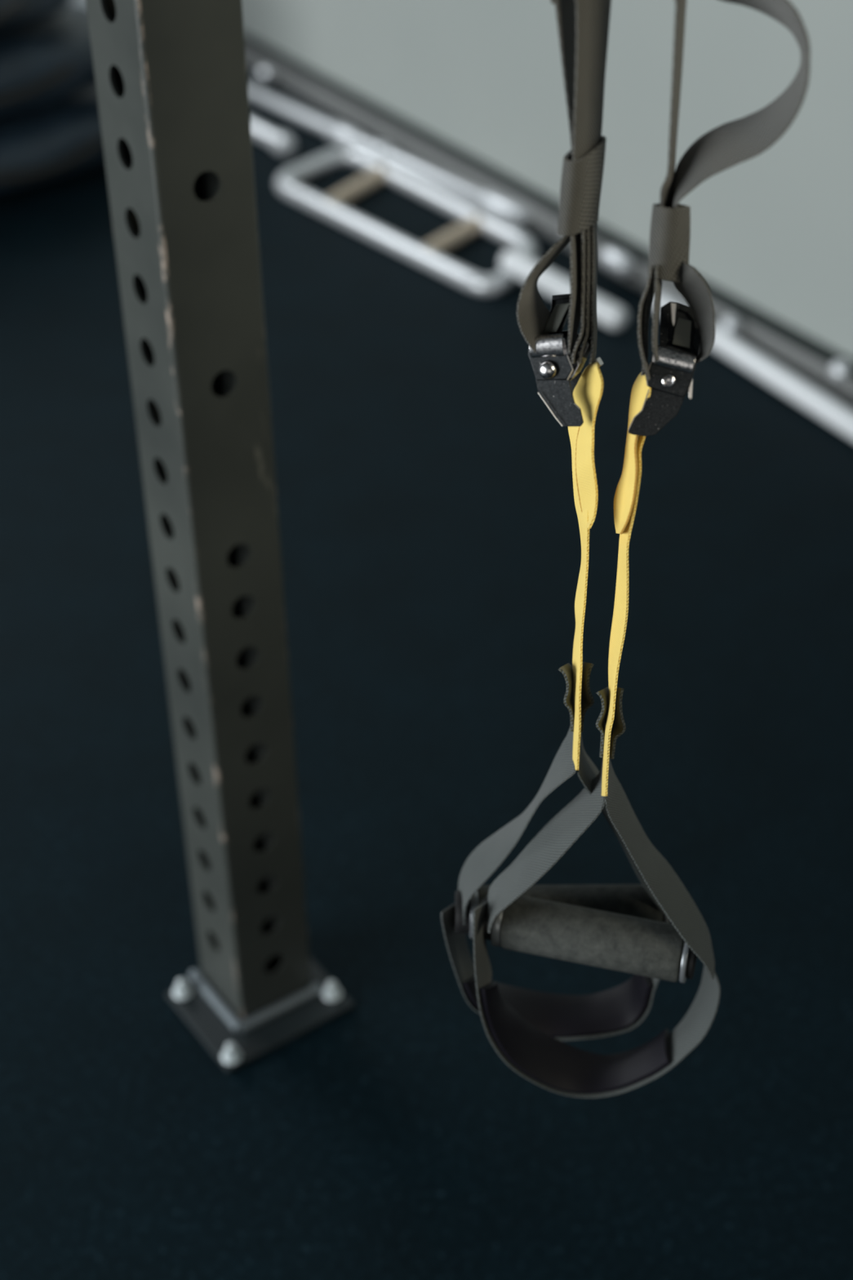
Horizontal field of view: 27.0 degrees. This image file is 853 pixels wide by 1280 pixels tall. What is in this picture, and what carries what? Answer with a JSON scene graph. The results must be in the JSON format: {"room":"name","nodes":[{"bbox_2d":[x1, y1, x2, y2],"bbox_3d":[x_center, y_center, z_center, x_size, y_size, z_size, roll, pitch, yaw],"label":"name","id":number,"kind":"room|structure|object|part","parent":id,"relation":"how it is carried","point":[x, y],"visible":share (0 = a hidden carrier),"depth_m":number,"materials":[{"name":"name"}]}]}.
{"room":"gym","nodes":[
{"label":"gym","id":0,"kind":"room"},
{"bbox_2d":[0,66,852,1279],"bbox_3d":[-0.003,-0.180,2.552,9.000,0.040,9.000,-1,35,0],"label":"floor","id":1,"kind":"structure","parent":0,"point":[430,543],"depth_m":2.03,"materials":[{"name":"rubber"}]},
{"bbox_2d":[0,86,105,193],"bbox_3d":[-0.906,-1.010,3.610,0.773,0.143,0.467,-22,40,-28],"label":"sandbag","id":2,"kind":"object","parent":1,"relation":"on","point":[62,138],"visible":0.48,"depth_m":3.53,"materials":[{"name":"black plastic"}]},
{"bbox_2d":[0,3,95,115],"bbox_3d":[-0.938,-1.129,3.528,0.772,0.143,0.447,-25,41,-30],"label":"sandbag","id":3,"kind":"object","parent":2,"relation":"on","point":[48,60],"visible":0.62,"depth_m":3.48,"materials":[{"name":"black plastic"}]},
{"bbox_2d":[0,0,71,29],"bbox_3d":[-0.983,-1.246,3.469,0.624,0.116,0.427,-23,41,-29],"label":"sandbag","id":4,"kind":"object","parent":3,"relation":"on","point":[12,12],"visible":1,"depth_m":3.44,"materials":[{"name":"black fabric"}]},
{"bbox_3d":[-0.871,-1.164,3.343,0.271,0.038,0.052,-24,41,-30],"label":"handle","id":5,"kind":"part","parent":4,"relation":"part of","materials":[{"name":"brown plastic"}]},
{"bbox_3d":[-0.815,-1.048,3.397,0.323,0.038,0.052,-24,41,-30],"label":"handle","id":6,"kind":"part","parent":3,"relation":"part of","materials":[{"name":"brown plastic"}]},
{"bbox_3d":[-0.771,-0.926,3.475,0.332,0.038,0.052,-24,41,-30],"label":"handle","id":7,"kind":"part","parent":2,"relation":"part of","materials":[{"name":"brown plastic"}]},
{"bbox_2d":[69,0,86,6],"bbox_3d":[-0.891,-1.803,4.614,0.110,0.303,0.420,-15,37,-20],"label":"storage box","id":8,"kind":"object","parent":1,"relation":"on","point":[82,2],"visible":0.02,"depth_m":4.60,"materials":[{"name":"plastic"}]},
{"bbox_2d":[85,0,353,1073],"bbox_3d":[0.069,-0.414,0.790,0.143,2.350,0.985,-23,40,-28],"label":"power rack","id":9,"kind":"object","parent":1,"relation":"on","point":[171,76],"visible":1,"depth_m":1.41,"materials":[{"name":"metal"}]},
{"bbox_3d":[-0.164,0.354,1.746,0.143,0.006,0.122,-23,40,-28],"label":"plate","id":10,"kind":"part","parent":9,"relation":"part of","materials":[{"name":"grey metal"}]},
{"bbox_2d":[440,0,671,1040],"bbox_3d":[0.075,-0.505,0.641,0.154,1.869,0.063,-1,35,0],"label":"trainer","id":11,"kind":"object","parent":9,"relation":"hanging from","point":[557,357],"visible":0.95,"depth_m":0.90,"materials":[{"name":"fabric"}]},
{"bbox_3d":[0.065,-0.160,0.882,0.013,0.016,0.004,-1,35,0],"label":"lever","id":12,"kind":"part","parent":11,"relation":"part of","materials":[{"name":"grey metal"}]},
{"bbox_3d":[0.066,-0.161,0.891,0.011,0.022,0.016,19,39,26],"label":"cam lever","id":13,"kind":"part","parent":11,"relation":"part of","materials":[{"name":"metal"}]},
{"bbox_3d":[0.067,-0.119,0.891,0.027,0.024,0.007,11,36,16],"label":"plate","id":14,"kind":"part","parent":11,"relation":"part of","materials":[{"name":"metal"}]},
{"bbox_3d":[0.073,-0.136,0.906,0.033,0.043,0.011,22,41,29],"label":"plate","id":15,"kind":"part","parent":11,"relation":"part of","materials":[{"name":"metal"}]},
{"bbox_3d":[0.078,-0.141,0.890,0.009,0.023,0.017,12,37,18],"label":"cross plate","id":16,"kind":"part","parent":11,"relation":"part of","materials":[{"name":"black metal"}]},
{"bbox_3d":[0.086,-0.139,0.890,0.003,0.005,0.007,12,37,18],"label":"cross plate","id":17,"kind":"part","parent":11,"relation":"part of","materials":[{"name":"silver metal"}]},
{"bbox_2d":[472,0,810,1097],"bbox_3d":[0.093,-0.484,0.619,0.152,1.880,0.069,-1,35,0],"label":"trainer","id":18,"kind":"object","parent":9,"relation":"hanging from","point":[511,920],"visible":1,"depth_m":1.04,"materials":[{"name":"fabric"}]},
{"bbox_3d":[0.113,-0.113,0.878,0.027,0.023,0.010,-1,35,0],"label":"plate","id":19,"kind":"part","parent":18,"relation":"part of","materials":[{"name":"metal"}]},
{"bbox_3d":[0.125,-0.153,0.875,0.020,0.023,0.016,-1,35,0],"label":"cam lever","id":20,"kind":"part","parent":18,"relation":"part of","materials":[{"name":"metal"}]},
{"bbox_3d":[0.125,-0.150,0.869,0.009,0.013,0.005,7,35,11],"label":"lever","id":21,"kind":"part","parent":18,"relation":"part of","materials":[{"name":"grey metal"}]},
{"bbox_3d":[0.130,-0.124,0.876,0.002,0.012,0.013,5,35,8],"label":"cross plate","id":22,"kind":"part","parent":18,"relation":"part of","materials":[{"name":"silver metal"}]},
{"bbox_2d":[249,117,294,155],"bbox_3d":[-0.389,-1.113,3.837,0.044,0.044,0.354,-22,40,-27],"label":"bar","id":23,"kind":"object","parent":1,"relation":"on","point":[281,143],"visible":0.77,"depth_m":3.73,"materials":[{"name":"white metal"}]},
{"bbox_2d":[247,84,529,227],"bbox_3d":[-0.162,-1.062,3.765,0.043,0.043,1.178,-23,41,-29],"label":"bar","id":24,"kind":"object","parent":1,"relation":"on","point":[504,210],"visible":0.8,"depth_m":3.63,"materials":[{"name":"white metal"}]},
{"bbox_2d":[275,146,537,294],"bbox_3d":[-0.042,-0.809,3.399,0.246,0.033,0.751,-22,40,-27],"label":"barbell","id":25,"kind":"object","parent":1,"relation":"on","point":[426,255],"visible":0.94,"depth_m":3.38,"materials":[{"name":"white metal"}]},
{"bbox_2d":[499,249,627,329],"bbox_3d":[0.234,-0.603,3.055,0.041,0.071,0.275,-30,44,-35],"label":"bar","id":26,"kind":"object","parent":1,"relation":"on","point":[611,314],"visible":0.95,"depth_m":3.05,"materials":[{"name":"metal white"}]},
{"bbox_2d":[650,291,852,439],"bbox_3d":[0.571,-0.397,2.782,0.037,0.037,0.759,-17,38,-22],"label":"bar","id":27,"kind":"object","parent":1,"relation":"on","point":[815,401],"visible":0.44,"depth_m":2.78,"materials":[{"name":"polished chrome steel"}]},
{"bbox_2d":[241,0,852,359],"bbox_3d":[0.146,-1.994,2.762,0.100,2.700,7.295,-20,39,-25],"label":"wall","id":28,"kind":"structure","parent":0,"point":[772,229],"depth_m":2.97,"materials":[{"name":"white paint"}]},
{"bbox_2d":[257,66,275,84],"bbox_3d":[-0.370,-1.310,4.125,0.050,0.036,0.049,-1,35,0],"label":"stud","id":29,"kind":"object","parent":28,"relation":"attached to","point":[265,75],"visible":1,"depth_m":4.11,"materials":[{"name":"white metal"}]},
{"bbox_2d":[244,32,852,377],"bbox_3d":[0.117,-0.918,3.473,0.008,0.026,7.294,-20,39,-25],"label":"trim","id":30,"kind":"structure","parent":28,"relation":"attached to","point":[757,317],"depth_m":3.38,"materials":[{"name":"grey metal"}]},
{"bbox_2d":[244,44,852,409],"bbox_3d":[0.116,-0.887,3.494,0.012,0.048,7.294,-20,39,-25],"label":"baseboard","id":31,"kind":"structure","parent":28,"relation":"attached to","point":[816,372],"depth_m":3.42,"materials":[{"name":"grey metal"}]},
{"bbox_2d":[600,246,635,275],"bbox_3d":[0.342,-0.671,3.146,0.049,0.038,0.075,-20,39,-25],"label":"bolt","id":32,"kind":"object","parent":28,"relation":"attached to","point":[618,261],"visible":1,"depth_m":3.12,"materials":[{"name":"white metal"}]},
{"bbox_2d":[721,315,742,334],"bbox_3d":[0.508,-0.518,2.921,0.046,0.034,0.030,-8,35,-10],"label":"stud","id":33,"kind":"object","parent":28,"relation":"attached to","point":[732,324],"visible":0.99,"depth_m":2.91,"materials":[{"name":"white metal"}]},
{"bbox_2d":[830,360,852,381],"bbox_3d":[0.642,-0.414,2.725,0.046,0.034,0.030,-8,35,-10],"label":"stud","id":34,"kind":"object","parent":28,"relation":"attached to","point":[841,370],"visible":1,"depth_m":2.71,"materials":[{"name":"white metal"}]}
]}

